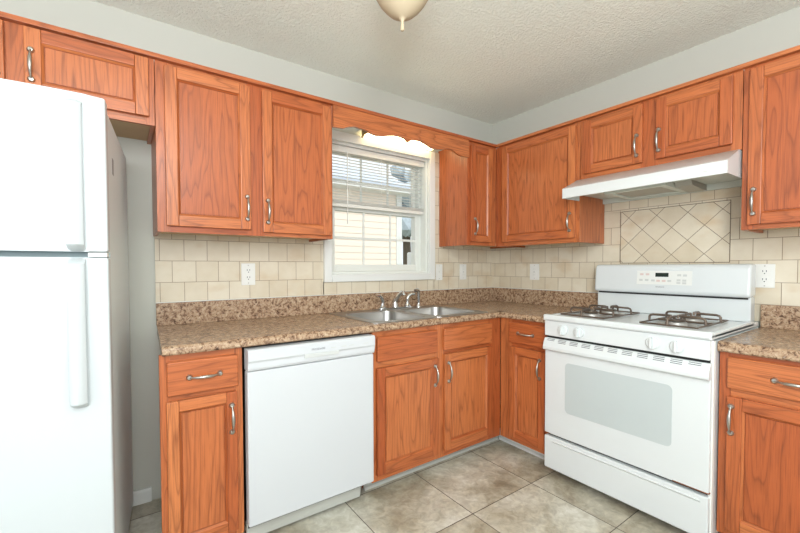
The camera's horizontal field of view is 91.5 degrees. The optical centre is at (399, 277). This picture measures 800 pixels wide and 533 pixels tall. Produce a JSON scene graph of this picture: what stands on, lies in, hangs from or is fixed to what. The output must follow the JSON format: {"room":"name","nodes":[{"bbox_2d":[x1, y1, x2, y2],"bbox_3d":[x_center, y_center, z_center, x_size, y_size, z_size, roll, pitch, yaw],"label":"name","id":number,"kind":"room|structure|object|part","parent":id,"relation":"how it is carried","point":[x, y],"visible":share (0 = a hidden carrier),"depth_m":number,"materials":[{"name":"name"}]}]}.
{"room":"kitchen","nodes":[
{"label":"kitchen","id":0,"kind":"room"},
{"bbox_2d":[0,0,491,499],"bbox_3d":[-0.952,-0.081,2.153,4.450,2.332,0.162,-1,2,-35],"label":"wall","id":1,"kind":"structure","parent":0,"point":[162,267],"depth_m":1.99,"materials":[{"name":"beige tile"}]},
{"bbox_2d":[0,19,154,143],"bbox_3d":[-1.440,-0.766,1.484,0.842,0.275,0.352,-1,2,-35],"label":"upper cabinet","id":2,"kind":"object","parent":1,"relation":"attached to","point":[124,80],"visible":0.84,"depth_m":1.49,"materials":[{"name":"orange wood"}]},
{"bbox_3d":[-1.534,-0.771,1.250,0.378,0.238,0.019,-1,2,-35],"label":"door","id":3,"kind":"part","parent":2,"relation":"part of","materials":[{"name":"orange wood"}]},
{"bbox_3d":[-1.310,-0.760,1.380,0.022,0.127,0.031,-1,2,-35],"label":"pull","id":4,"kind":"part","parent":2,"relation":"part of","materials":[{"name":"silver metal"}]},
{"bbox_3d":[-1.187,-0.778,1.497,0.374,0.238,0.019,-1,2,-35],"label":"door","id":5,"kind":"part","parent":2,"relation":"part of","materials":[{"name":"orange wood"}]},
{"bbox_3d":[-1.189,-0.778,1.500,0.259,0.123,0.005,-1,2,-35],"label":"panel","id":6,"kind":"part","parent":2,"relation":"part of","materials":[{"name":"orange wood"}]},
{"bbox_3d":[-1.460,-0.649,1.515,0.812,0.012,0.283,-1,2,-35],"label":"panel","id":7,"kind":"part","parent":2,"relation":"part of","materials":[{"name":"beige wood"}]},
{"bbox_2d":[132,487,151,506],"bbox_3d":[-1.964,1.071,1.366,1.848,0.066,0.015,-1,2,-35],"label":"baseboard","id":8,"kind":"structure","parent":1,"relation":"attached to","point":[141,496],"depth_m":1.87,"materials":[{"name":"white paint"}]},
{"bbox_2d":[151,60,332,241],"bbox_3d":[-0.767,-0.560,1.969,0.807,0.715,0.352,-1,2,-35],"label":"upper cabinet","id":9,"kind":"object","parent":1,"relation":"attached to","point":[229,157],"visible":1,"depth_m":1.81,"materials":[{"name":"orange wood"}]},
{"bbox_3d":[-0.849,-0.559,1.744,0.347,0.672,0.019,-1,2,-35],"label":"door","id":10,"kind":"part","parent":9,"relation":"part of","materials":[{"name":"orange wood"}]},
{"bbox_3d":[-0.851,-0.559,1.747,0.232,0.557,0.005,-1,2,-35],"label":"panel","id":11,"kind":"part","parent":9,"relation":"part of","materials":[{"name":"orange wood"}]},
{"bbox_3d":[-0.786,-0.224,2.006,0.777,0.012,0.283,-1,2,-35],"label":"panel","id":12,"kind":"part","parent":9,"relation":"part of","materials":[{"name":"brown wood"}]},
{"bbox_3d":[-0.708,-0.326,1.819,0.022,0.127,0.031,-1,2,-35],"label":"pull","id":13,"kind":"part","parent":9,"relation":"part of","materials":[{"name":"silver metal"}]},
{"bbox_3d":[-0.630,-0.319,1.875,0.022,0.127,0.031,-1,2,-35],"label":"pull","id":14,"kind":"part","parent":9,"relation":"part of","materials":[{"name":"silver metal"}]},
{"bbox_3d":[-0.517,-0.562,1.981,0.360,0.680,0.019,-1,2,-35],"label":"door","id":15,"kind":"part","parent":9,"relation":"part of","materials":[{"name":"orange wood"}]},
{"bbox_3d":[-0.519,-0.562,1.984,0.245,0.565,0.005,-1,2,-35],"label":"panel","id":16,"kind":"part","parent":9,"relation":"part of","materials":[{"name":"orange wood"}]},
{"bbox_2d":[0,11,799,147],"bbox_3d":[0.039,-0.910,1.237,2.970,0.018,1.870,-1,2,-35],"label":"trim","id":17,"kind":"structure","parent":9,"relation":"attached to","point":[5,16],"depth_m":1.79,"materials":[{"name":"orange wood"}]},
{"bbox_2d":[332,105,468,157],"bbox_3d":[0.054,-0.872,2.382,1.017,0.117,0.018,-1,2,-35],"label":"valance","id":18,"kind":"object","parent":9,"relation":"attached to","point":[342,117],"visible":1,"depth_m":2.31,"materials":[{"name":"orange wood"}]},
{"bbox_2d":[241,263,254,284],"bbox_3d":[-0.831,-0.018,2.136,0.073,0.119,0.008,-1,2,-35],"label":"wall outlet","id":19,"kind":"object","parent":1,"relation":"attached to","point":[247,269],"visible":1,"depth_m":2.13,"materials":[{"name":"white plastic"}]},
{"bbox_2d":[245,268,251,272],"bbox_3d":[-0.830,-0.037,2.134,0.034,0.028,0.003,-1,2,-35],"label":"receptacle","id":20,"kind":"object","parent":19,"relation":"attached to","point":[247,270],"depth_m":2.13,"materials":[{"name":"grey plastic"}]},
{"bbox_2d":[245,275,251,279],"bbox_3d":[-0.830,0.002,2.135,0.034,0.028,0.003,-1,2,-35],"label":"receptacle","id":21,"kind":"object","parent":19,"relation":"attached to","point":[247,277],"depth_m":2.13,"materials":[{"name":"grey plastic"}]},
{"bbox_2d":[156,287,597,325],"bbox_3d":[0.070,0.169,2.206,2.408,0.109,0.948,-1,2,-35],"label":"backsplash","id":22,"kind":"structure","parent":1,"relation":"attached to","point":[173,313],"depth_m":2.43,"materials":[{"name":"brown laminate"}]},
{"bbox_2d":[323,130,434,281],"bbox_3d":[-0.152,-0.448,2.704,0.889,0.938,0.180,-1,2,-35],"label":"window","id":23,"kind":"structure","parent":1,"relation":"in","point":[373,245],"depth_m":2.72,"materials":[{"name":"white paint"}]},
{"bbox_3d":[-0.181,-0.647,2.739,0.663,0.345,0.004,-1,2,-35],"label":"pane","id":24,"kind":"part","parent":23,"relation":"part of","materials":[{"name":"clear glass"}]},
{"bbox_2d":[332,158,411,204],"bbox_3d":[-0.179,-0.647,2.736,0.657,0.339,0.004,-1,2,-35],"label":"grille","id":25,"kind":"object","parent":23,"relation":"attached to","point":[344,187],"depth_m":2.72,"materials":[{"name":"white plastic"}]},
{"bbox_3d":[-0.181,-0.645,2.739,0.709,0.404,0.028,-1,2,-35],"label":"sash","id":26,"kind":"part","parent":23,"relation":"part of","materials":[{"name":"white plastic"}]},
{"bbox_3d":[-0.162,-0.266,2.723,0.663,0.358,0.004,-1,2,-35],"label":"pane","id":27,"kind":"part","parent":23,"relation":"part of","materials":[{"name":"clear glass"}]},
{"bbox_3d":[-0.162,-0.260,2.724,0.709,0.434,0.028,-1,2,-35],"label":"sash","id":28,"kind":"part","parent":23,"relation":"part of","materials":[{"name":"white plastic"}]},
{"bbox_2d":[335,213,414,264],"bbox_3d":[-0.159,-0.266,2.720,0.657,0.352,0.004,-1,2,-35],"label":"grille","id":29,"kind":"object","parent":23,"relation":"attached to","point":[367,238],"depth_m":2.71,"materials":[{"name":"white plastic"}]},
{"bbox_2d":[332,144,423,223],"bbox_3d":[-0.131,-0.595,2.671,0.745,0.497,0.052,-1,2,-35],"label":"window blind","id":30,"kind":"object","parent":23,"relation":"attached to","point":[347,151],"visible":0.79,"depth_m":2.64,"materials":[{"name":"white plastic"}]},
{"bbox_3d":[-0.135,-0.823,2.669,0.745,0.040,0.042,-1,2,-35],"label":"head rail","id":31,"kind":"part","parent":30,"relation":"part of","materials":[{"name":"white plastic"}]},
{"bbox_3d":[-0.136,-0.469,2.680,0.741,0.023,0.031,-1,2,-35],"label":"rail","id":32,"kind":"part","parent":30,"relation":"part of","materials":[{"name":"white plastic"}]},
{"bbox_3d":[-0.127,-0.638,2.663,0.002,0.335,0.002,-1,2,-35],"label":"ladder cord","id":33,"kind":"part","parent":30,"relation":"part of","materials":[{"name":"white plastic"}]},
{"bbox_3d":[0.070,-0.643,2.839,0.002,0.335,0.002,-1,2,-35],"label":"ladder cord","id":34,"kind":"part","parent":30,"relation":"part of","materials":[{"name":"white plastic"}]},
{"bbox_2d":[357,129,432,149],"bbox_3d":[-0.005,-0.937,2.655,0.635,0.108,0.109,-1,2,-35],"label":"light","id":35,"kind":"object","parent":1,"relation":"attached to","point":[395,139],"visible":0.37,"depth_m":2.61,"materials":[{"name":"white paint"}]},
{"bbox_2d":[436,264,441,279],"bbox_3d":[0.298,-0.039,2.935,0.064,0.119,0.018,-1,2,-35],"label":"light switch","id":36,"kind":"object","parent":1,"relation":"attached to","point":[438,266],"visible":1,"depth_m":2.93,"materials":[{"name":"white plastic"}]},
{"bbox_2d":[459,264,465,279],"bbox_3d":[0.499,-0.044,3.084,0.072,0.121,0.009,-1,2,-35],"label":"wall outlet","id":37,"kind":"object","parent":1,"relation":"attached to","point":[462,267],"visible":1,"depth_m":3.08,"materials":[{"name":"white plastic"}]},
{"bbox_2d":[438,142,515,248],"bbox_3d":[0.628,-0.590,2.962,0.580,0.715,0.352,-1,2,-35],"label":"upper cabinet","id":38,"kind":"object","parent":1,"relation":"attached to","point":[467,186],"visible":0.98,"depth_m":2.78,"materials":[{"name":"orange wood"}]},
{"bbox_3d":[0.533,-0.356,2.704,0.022,0.127,0.031,-1,2,-35],"label":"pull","id":39,"kind":"part","parent":38,"relation":"part of","materials":[{"name":"silver metal"}]},
{"bbox_3d":[0.609,-0.253,3.000,0.550,0.012,0.283,-1,2,-35],"label":"panel","id":40,"kind":"part","parent":38,"relation":"part of","materials":[{"name":"brown wood"}]},
{"bbox_3d":[0.579,-0.585,2.785,0.295,0.715,0.019,-1,2,-35],"label":"frame","id":41,"kind":"part","parent":38,"relation":"part of","materials":[{"name":"orange wood"}]},
{"bbox_3d":[0.578,-0.586,2.761,0.216,0.669,0.019,-1,2,-35],"label":"door","id":42,"kind":"part","parent":38,"relation":"part of","materials":[{"name":"orange wood"}]},
{"bbox_3d":[0.576,-0.586,2.764,0.105,0.558,0.005,-1,2,-35],"label":"panel","id":43,"kind":"part","parent":38,"relation":"part of","materials":[{"name":"orange wood"}]},
{"bbox_2d":[128,404,719,532],"bbox_3d":[0.179,1.154,0.603,4.450,0.060,4.050,-1,2,-35],"label":"floor","id":44,"kind":"structure","parent":0,"point":[497,486],"depth_m":1.86,"materials":[{"name":"tile"}]},
{"bbox_2d":[0,78,132,532],"bbox_3d":[-1.378,0.283,1.281,0.760,1.652,0.737,-1,2,-30],"label":"refrigerator","id":45,"kind":"object","parent":44,"relation":"on","point":[66,422],"visible":1,"depth_m":1.12,"materials":[{"name":"white metal"}]},
{"bbox_3d":[-1.228,-0.304,1.006,0.760,0.464,0.062,-1,2,-30],"label":"freezer door","id":46,"kind":"part","parent":45,"relation":"part of","materials":[{"name":"white metal"}]},
{"bbox_3d":[-1.226,0.493,1.028,0.760,1.096,0.062,-1,2,-30],"label":"fridge door","id":47,"kind":"part","parent":45,"relation":"part of","materials":[{"name":"white metal"}]},
{"bbox_3d":[-0.944,-0.297,1.128,0.041,0.441,0.059,-1,2,-30],"label":"handle","id":48,"kind":"part","parent":45,"relation":"part of","materials":[{"name":"white plastic"}]},
{"bbox_3d":[-0.943,0.165,1.141,0.041,0.444,0.059,-1,2,-30],"label":"handle","id":49,"kind":"part","parent":45,"relation":"part of","materials":[{"name":"white plastic"}]},
{"bbox_2d":[158,347,243,532],"bbox_3d":[-0.907,0.684,1.712,0.283,0.824,0.657,-1,2,-35],"label":"base cabinet","id":50,"kind":"object","parent":44,"relation":"on","point":[201,397],"visible":0.97,"depth_m":1.47,"materials":[{"name":"orange wood"}]},
{"bbox_3d":[-0.740,0.367,1.471,0.243,0.125,0.019,-1,2,-35],"label":"drawer","id":51,"kind":"part","parent":50,"relation":"part of","materials":[{"name":"orange wood"}]},
{"bbox_3d":[-0.742,0.726,1.478,0.241,0.554,0.019,-1,2,-35],"label":"door","id":52,"kind":"part","parent":50,"relation":"part of","materials":[{"name":"orange wood"}]},
{"bbox_3d":[-0.744,0.726,1.481,0.140,0.453,0.005,-1,2,-35],"label":"panel","id":53,"kind":"part","parent":50,"relation":"part of","materials":[{"name":"orange wood"}]},
{"bbox_3d":[-0.724,0.368,1.451,0.127,0.022,0.031,-1,2,-35],"label":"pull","id":54,"kind":"part","parent":50,"relation":"part of","materials":[{"name":"silver metal"}]},
{"bbox_3d":[-0.647,0.551,1.510,0.022,0.127,0.031,-1,2,-35],"label":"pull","id":55,"kind":"part","parent":50,"relation":"part of","materials":[{"name":"silver metal"}]},
{"bbox_2d":[242,334,374,532],"bbox_3d":[-0.538,0.682,1.957,0.583,0.815,0.634,-1,2,-35],"label":"dishwasher","id":56,"kind":"object","parent":44,"relation":"on","point":[308,425],"visible":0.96,"depth_m":1.68,"materials":[{"name":"white metal"}]},
{"bbox_3d":[-0.373,0.323,1.716,0.583,0.086,0.063,-1,2,-35],"label":"control panel","id":57,"kind":"part","parent":56,"relation":"part of","materials":[{"name":"white plastic"}]},
{"bbox_2d":[362,318,499,487],"bbox_3d":[0.087,0.664,2.421,0.949,0.822,0.657,-1,2,-35],"label":"base cabinet","id":58,"kind":"object","parent":44,"relation":"on","point":[436,388],"visible":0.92,"depth_m":2.12,"materials":[{"name":"orange wood"}]},
{"bbox_2d":[156,287,597,356],"bbox_3d":[0.061,0.184,2.200,2.428,0.146,0.948,-1,2,-35],"label":"countertop","id":59,"kind":"structure","parent":58,"relation":"on","point":[183,327],"depth_m":2.11,"materials":[{"name":"brown stone"}]},
{"bbox_2d":[329,305,487,323],"bbox_3d":[0.060,0.298,2.394,0.835,0.166,0.540,-1,2,-35],"label":"sink","id":60,"kind":"object","parent":59,"relation":"in","point":[375,316],"visible":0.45,"depth_m":2.45,"materials":[{"name":"silver metal"}]},
{"bbox_3d":[-0.090,0.302,2.260,0.347,0.166,0.407,-1,2,-35],"label":"bowl","id":61,"kind":"part","parent":60,"relation":"part of","materials":[{"name":"silver metal"}]},
{"bbox_2d":[376,291,414,309],"bbox_3d":[-0.013,0.148,2.576,0.315,0.123,0.116,-1,2,-35],"label":"faucet","id":62,"kind":"object","parent":60,"relation":"on","point":[395,300],"visible":1,"depth_m":2.57,"materials":[{"name":"silver metal"}]},
{"bbox_3d":[-0.129,0.154,2.533,0.078,0.091,0.043,-1,2,-35],"label":"lever handle","id":63,"kind":"part","parent":62,"relation":"part of","materials":[{"name":"silver metal"}]},
{"bbox_3d":[-0.032,0.203,2.603,0.270,0.012,0.052,-1,2,-35],"label":"plate","id":64,"kind":"part","parent":62,"relation":"part of","materials":[{"name":"silver metal"}]},
{"bbox_3d":[-0.009,0.142,2.578,0.115,0.111,0.047,1,2,45],"label":"spout","id":65,"kind":"part","parent":62,"relation":"part of","materials":[{"name":"silver metal"}]},
{"bbox_3d":[0.064,0.150,2.670,0.078,0.091,0.043,-1,2,-35],"label":"lever handle","id":66,"kind":"part","parent":62,"relation":"part of","materials":[{"name":"silver metal"}]},
{"bbox_2d":[414,288,420,306],"bbox_3d":[0.120,0.139,2.703,0.041,0.134,0.073,1,2,35],"label":"sprayer","id":67,"kind":"object","parent":60,"relation":"on","point":[417,290],"visible":0.98,"depth_m":2.70,"materials":[{"name":"silver metal"}]},
{"bbox_3d":[0.234,0.295,2.491,0.352,0.166,0.407,-1,2,-35],"label":"bowl","id":68,"kind":"part","parent":60,"relation":"part of","materials":[{"name":"silver metal"}]},
{"bbox_3d":[0.044,0.352,2.029,0.390,0.125,0.019,-1,2,-35],"label":"false drawer","id":69,"kind":"part","parent":58,"relation":"part of","materials":[{"name":"orange wood"}]},
{"bbox_3d":[0.048,0.714,2.041,0.402,0.537,0.019,-1,2,-35],"label":"door","id":70,"kind":"part","parent":58,"relation":"part of","materials":[{"name":"orange wood"}]},
{"bbox_3d":[0.046,0.714,2.044,0.287,0.422,0.005,-1,2,-35],"label":"panel","id":71,"kind":"part","parent":58,"relation":"part of","materials":[{"name":"orange wood"}]},
{"bbox_2d":[363,436,497,490],"bbox_3d":[0.237,1.045,2.292,1.031,0.068,0.017,-1,2,-35],"label":"trim","id":72,"kind":"structure","parent":58,"relation":"attached to","point":[369,485],"depth_m":2.22,"materials":[{"name":"grey"}]},
{"bbox_3d":[0.202,0.536,2.115,0.022,0.127,0.031,-1,2,-35],"label":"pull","id":73,"kind":"part","parent":58,"relation":"part of","materials":[{"name":"silver metal"}]},
{"bbox_3d":[0.283,0.531,2.173,0.022,0.127,0.031,-1,2,-35],"label":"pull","id":74,"kind":"part","parent":58,"relation":"part of","materials":[{"name":"silver metal"}]},
{"bbox_3d":[0.402,0.343,2.284,0.391,0.122,0.019,-1,2,-35],"label":"false drawer","id":75,"kind":"part","parent":58,"relation":"part of","materials":[{"name":"orange wood"}]},
{"bbox_3d":[0.407,0.698,2.296,0.394,0.546,0.019,-1,2,-35],"label":"door","id":76,"kind":"part","parent":58,"relation":"part of","materials":[{"name":"orange wood"}]},
{"bbox_3d":[0.405,0.698,2.299,0.279,0.431,0.005,-1,2,-35],"label":"panel","id":77,"kind":"part","parent":58,"relation":"part of","materials":[{"name":"orange wood"}]},
{"bbox_2d":[500,317,547,453],"bbox_3d":[0.965,0.661,2.490,0.657,0.822,0.346,-1,2,-35],"label":"base cabinet","id":78,"kind":"object","parent":44,"relation":"on","point":[522,421],"visible":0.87,"depth_m":2.31,"materials":[{"name":"orange wood"}]},
{"bbox_2d":[499,435,543,459],"bbox_3d":[0.779,1.040,2.417,0.017,0.068,0.428,-1,2,-35],"label":"trim","id":79,"kind":"structure","parent":78,"relation":"attached to","point":[518,445],"depth_m":2.43,"materials":[{"name":"white paint"}]},
{"bbox_3d":[0.722,0.336,2.281,0.031,0.022,0.127,-1,2,-35],"label":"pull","id":80,"kind":"part","parent":78,"relation":"part of","materials":[{"name":"silver metal"}]},
{"bbox_3d":[0.748,0.700,2.299,0.019,0.558,0.248,-1,2,-35],"label":"door","id":81,"kind":"part","parent":78,"relation":"part of","materials":[{"name":"orange wood"}]},
{"bbox_3d":[0.751,0.700,2.300,0.005,0.449,0.139,-1,2,-35],"label":"panel","id":82,"kind":"part","parent":78,"relation":"part of","materials":[{"name":"orange wood"}]},
{"bbox_3d":[0.746,0.336,2.290,0.019,0.124,0.252,-1,2,-35],"label":"drawer","id":83,"kind":"part","parent":78,"relation":"part of","materials":[{"name":"orange wood"}]},
{"bbox_3d":[0.780,0.525,2.206,0.031,0.127,0.022,-1,2,-35],"label":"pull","id":84,"kind":"part","parent":78,"relation":"part of","materials":[{"name":"silver metal"}]},
{"bbox_2d":[543,264,757,532],"bbox_3d":[1.247,0.508,2.010,0.665,1.153,0.758,-1,2,-35],"label":"gas range","id":85,"kind":"object","parent":44,"relation":"on","point":[632,379],"visible":0.99,"depth_m":1.83,"materials":[{"name":"white metal"}]},
{"bbox_3d":[0.840,0.275,2.025,0.028,0.053,0.053,-1,2,-35],"label":"burner knob","id":86,"kind":"part","parent":85,"relation":"part of","materials":[{"name":"white plastic"}]},
{"bbox_3d":[0.891,0.277,1.955,0.028,0.053,0.053,-1,2,-35],"label":"burner knob","id":87,"kind":"part","parent":85,"relation":"part of","materials":[{"name":"white plastic"}]},
{"bbox_3d":[1.044,0.202,2.126,0.156,0.017,0.156,-1,2,-35],"label":"burner","id":88,"kind":"part","parent":85,"relation":"part of","materials":[{"name":"metal"}]},
{"bbox_3d":[1.203,0.198,2.240,0.156,0.017,0.156,-1,2,-35],"label":"burner","id":89,"kind":"part","parent":85,"relation":"part of","materials":[{"name":"metal"}]},
{"bbox_3d":[1.018,0.955,1.851,0.043,0.176,0.736,-1,2,-35],"label":"storage drawer","id":90,"kind":"part","parent":85,"relation":"part of","materials":[{"name":"white metal"}]},
{"bbox_3d":[0.997,0.365,1.821,0.024,0.066,0.736,-1,2,-35],"label":"handle rail","id":91,"kind":"part","parent":85,"relation":"part of","materials":[{"name":"white metal"}]},
{"bbox_3d":[1.020,0.592,1.844,0.036,0.521,0.736,-1,2,-35],"label":"oven door","id":92,"kind":"part","parent":85,"relation":"part of","materials":[{"name":"white metal"}]},
{"bbox_2d":[543,309,757,339],"bbox_3d":[1.256,0.216,2.002,0.649,0.031,0.744,-1,2,-35],"label":"cooktop","id":93,"kind":"object","parent":85,"relation":"in","point":[634,321],"depth_m":1.84,"materials":[{"name":"white metal"}]},
{"bbox_3d":[1.085,0.284,1.682,0.028,0.053,0.053,-1,2,-35],"label":"burner knob","id":94,"kind":"part","parent":85,"relation":"part of","materials":[{"name":"white plastic"}]},
{"bbox_3d":[1.276,0.210,1.801,0.156,0.017,0.156,-1,2,-35],"label":"burner","id":95,"kind":"part","parent":85,"relation":"part of","materials":[{"name":"metal"}]},
{"bbox_3d":[1.139,0.286,1.607,0.028,0.053,0.053,-1,2,-35],"label":"burner knob","id":96,"kind":"part","parent":85,"relation":"part of","materials":[{"name":"white plastic"}]},
{"bbox_3d":[1.435,0.206,1.914,0.156,0.017,0.156,-1,2,-35],"label":"burner","id":97,"kind":"part","parent":85,"relation":"part of","materials":[{"name":"metal"}]},
{"bbox_3d":[1.242,0.649,1.555,0.016,0.795,0.014,-1,2,-35],"label":"trim","id":98,"kind":"part","parent":85,"relation":"part of","materials":[{"name":"white plastic"}]},
{"bbox_2d":[717,351,799,532],"bbox_3d":[1.638,0.694,1.546,0.657,0.804,0.451,-1,2,-35],"label":"base cabinet","id":99,"kind":"object","parent":44,"relation":"on","point":[758,485],"visible":0.98,"depth_m":1.46,"materials":[{"name":"orange wood"}]},
{"bbox_3d":[1.276,0.554,1.509,0.031,0.127,0.022,-1,2,-35],"label":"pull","id":100,"kind":"part","parent":99,"relation":"part of","materials":[{"name":"silver metal"}]},
{"bbox_2d":[717,304,799,361],"bbox_3d":[1.642,0.216,1.538,0.624,0.150,0.452,-1,2,-35],"label":"countertop","id":101,"kind":"structure","parent":99,"relation":"on","point":[777,336],"depth_m":1.60,"materials":[{"name":"beige stone"}]},
{"bbox_3d":[1.406,0.732,1.377,0.019,0.527,0.403,-1,2,-35],"label":"door","id":102,"kind":"part","parent":99,"relation":"part of","materials":[{"name":"orange wood"}]},
{"bbox_3d":[1.405,0.376,1.368,0.019,0.122,0.404,-1,2,-35],"label":"drawer","id":103,"kind":"part","parent":99,"relation":"part of","materials":[{"name":"orange wood"}]},
{"bbox_3d":[1.409,0.732,1.379,0.005,0.412,0.288,-1,2,-35],"label":"panel","id":104,"kind":"part","parent":99,"relation":"part of","materials":[{"name":"orange wood"}]},
{"bbox_3d":[1.377,0.376,1.363,0.031,0.022,0.127,-1,2,-35],"label":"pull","id":105,"kind":"part","parent":99,"relation":"part of","materials":[{"name":"silver metal"}]},
{"bbox_2d":[92,0,799,124],"bbox_3d":[0.173,-1.237,0.539,4.450,0.060,4.050,-1,2,-35],"label":"ceiling","id":106,"kind":"structure","parent":0,"point":[492,62],"depth_m":2.02,"materials":[{"name":"white paint"}]},
{"bbox_2d":[376,0,427,31],"bbox_3d":[0.009,-1.071,1.439,0.256,0.319,0.256,-1,2,-35],"label":"ceiling light","id":107,"kind":"object","parent":106,"relation":"attached to","point":[402,11],"visible":1,"depth_m":1.42,"materials":[{"name":"beige glass"}]},
{"bbox_3d":[0.009,-1.032,1.440,0.256,0.150,0.256,-1,2,-35],"label":"lamp shade","id":108,"kind":"part","parent":107,"relation":"part of","materials":[{"name":"beige glass"}]},
{"bbox_2d":[492,6,799,403],"bbox_3d":[1.965,-0.077,1.753,0.164,2.332,3.900,-1,2,-35],"label":"wall","id":109,"kind":"structure","parent":0,"point":[704,227],"depth_m":2.22,"materials":[{"name":"grey paint"}]},
{"bbox_2d":[530,264,538,279],"bbox_3d":[1.014,-0.042,2.941,0.009,0.120,0.080,-1,2,-35],"label":"wall outlet","id":110,"kind":"object","parent":109,"relation":"attached to","point":[534,268],"visible":1,"depth_m":2.94,"materials":[{"name":"white plastic"}]},
{"bbox_2d":[532,267,535,275],"bbox_3d":[1.013,-0.042,2.940,0.003,0.068,0.034,-1,2,-35],"label":"receptacle","id":111,"kind":"object","parent":110,"relation":"attached to","point":[533,268],"depth_m":2.94,"materials":[{"name":"grey plastic"}]},
{"bbox_2d":[496,122,604,247],"bbox_3d":[0.995,-0.581,2.673,0.352,0.719,0.643,-1,2,-35],"label":"upper cabinet","id":112,"kind":"object","parent":109,"relation":"attached to","point":[532,173],"visible":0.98,"depth_m":2.53,"materials":[{"name":"orange wood"}]},
{"bbox_3d":[0.900,-0.585,2.579,0.005,0.561,0.441,-1,2,-35],"label":"panel","id":113,"kind":"part","parent":112,"relation":"part of","materials":[{"name":"orange wood"}]},
{"bbox_3d":[0.897,-0.585,2.576,0.019,0.676,0.556,-1,2,-35],"label":"door","id":114,"kind":"part","parent":112,"relation":"part of","materials":[{"name":"orange wood"}]},
{"bbox_3d":[1.031,-0.242,2.692,0.283,0.012,0.590,-1,2,-35],"label":"panel","id":115,"kind":"part","parent":112,"relation":"part of","materials":[{"name":"brown wood"}]},
{"bbox_3d":[1.020,-0.338,2.368,0.031,0.127,0.022,-1,2,-35],"label":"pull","id":116,"kind":"part","parent":112,"relation":"part of","materials":[{"name":"silver metal"}]},
{"bbox_2d":[562,149,742,203],"bbox_3d":[1.341,-0.512,2.070,0.470,0.124,0.752,-1,2,-35],"label":"range hood","id":117,"kind":"object","parent":109,"relation":"attached to","point":[723,170],"visible":0.98,"depth_m":1.97,"materials":[{"name":"white metal"}]},
{"bbox_3d":[1.347,-0.476,2.138,0.290,0.027,0.300,-1,2,-35],"label":"filter frame","id":118,"kind":"part","parent":117,"relation":"part of","materials":[{"name":"white metal"}]},
{"bbox_2d":[580,70,743,179],"bbox_3d":[1.400,-0.752,2.099,0.352,0.349,0.747,-1,2,-35],"label":"upper cabinet","id":119,"kind":"object","parent":109,"relation":"attached to","point":[705,118],"visible":0.88,"depth_m":1.95,"materials":[{"name":"orange wood"}]},
{"bbox_3d":[1.183,-0.760,2.176,0.005,0.191,0.205,-1,2,-35],"label":"panel","id":120,"kind":"part","parent":119,"relation":"part of","materials":[{"name":"orange wood"}]},
{"bbox_3d":[1.180,-0.760,2.174,0.019,0.306,0.320,-1,2,-35],"label":"door","id":121,"kind":"part","parent":119,"relation":"part of","materials":[{"name":"orange wood"}]},
{"bbox_3d":[1.238,-0.698,2.052,0.031,0.127,0.022,-1,2,-35],"label":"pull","id":122,"kind":"part","parent":119,"relation":"part of","materials":[{"name":"silver metal"}]},
{"bbox_3d":[1.298,-0.697,1.968,0.031,0.127,0.022,-1,2,-35],"label":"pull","id":123,"kind":"part","parent":119,"relation":"part of","materials":[{"name":"silver metal"}]},
{"bbox_3d":[1.402,-0.753,1.870,0.005,0.189,0.194,-1,2,-35],"label":"panel","id":124,"kind":"part","parent":119,"relation":"part of","materials":[{"name":"orange wood"}]},
{"bbox_3d":[1.399,-0.753,1.868,0.019,0.304,0.309,-1,2,-35],"label":"door","id":125,"kind":"part","parent":119,"relation":"part of","materials":[{"name":"orange wood"}]},
{"bbox_3d":[1.539,-0.242,2.218,0.012,0.316,0.537,-1,2,-35],"label":"diagonal tile panel","id":126,"kind":"part","parent":109,"relation":"part of","materials":[{"name":"beige tile"}]},
{"bbox_2d":[755,264,774,287],"bbox_3d":[1.766,-0.008,1.887,0.008,0.115,0.074,-1,2,-35],"label":"wall outlet","id":127,"kind":"object","parent":109,"relation":"attached to","point":[765,273],"visible":0.94,"depth_m":1.88,"materials":[{"name":"white plastic"}]},
{"bbox_2d":[760,269,768,274],"bbox_3d":[1.764,-0.027,1.886,0.003,0.028,0.034,-1,2,-35],"label":"receptacle","id":128,"kind":"object","parent":127,"relation":"attached to","point":[762,271],"depth_m":1.88,"materials":[{"name":"white plastic"}]},
{"bbox_2d":[760,277,768,282],"bbox_3d":[1.764,0.012,1.887,0.003,0.028,0.034,-1,2,-35],"label":"receptacle","id":129,"kind":"object","parent":127,"relation":"attached to","point":[762,279],"depth_m":1.89,"materials":[{"name":"white plastic"}]},
{"bbox_2d":[741,52,799,232],"bbox_3d":[1.754,-0.561,1.608,0.352,0.706,0.467,-1,2,-35],"label":"upper cabinet","id":130,"kind":"object","parent":109,"relation":"attached to","point":[771,113],"visible":1,"depth_m":1.64,"materials":[{"name":"orange wood"}]},
{"bbox_3d":[1.514,-0.328,1.676,0.031,0.127,0.022,-1,2,-35],"label":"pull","id":131,"kind":"part","parent":130,"relation":"part of","materials":[{"name":"silver metal"}]},
{"bbox_3d":[1.783,-0.229,1.637,0.283,0.012,0.437,-1,2,-35],"label":"panel","id":132,"kind":"part","parent":130,"relation":"part of","materials":[{"name":"brown wood"}]},
{"bbox_3d":[1.648,-0.561,1.530,0.005,0.556,0.310,-1,2,-35],"label":"panel","id":133,"kind":"part","parent":130,"relation":"part of","materials":[{"name":"orange wood"}]},
{"bbox_2d":[760,304,799,330],"bbox_3d":[1.888,0.191,1.712,0.021,0.110,0.452,-1,2,-35],"label":"backsplash","id":134,"kind":"structure","parent":109,"relation":"attached to","point":[771,316],"depth_m":1.83,"materials":[{"name":"brown stone"}]}
]}

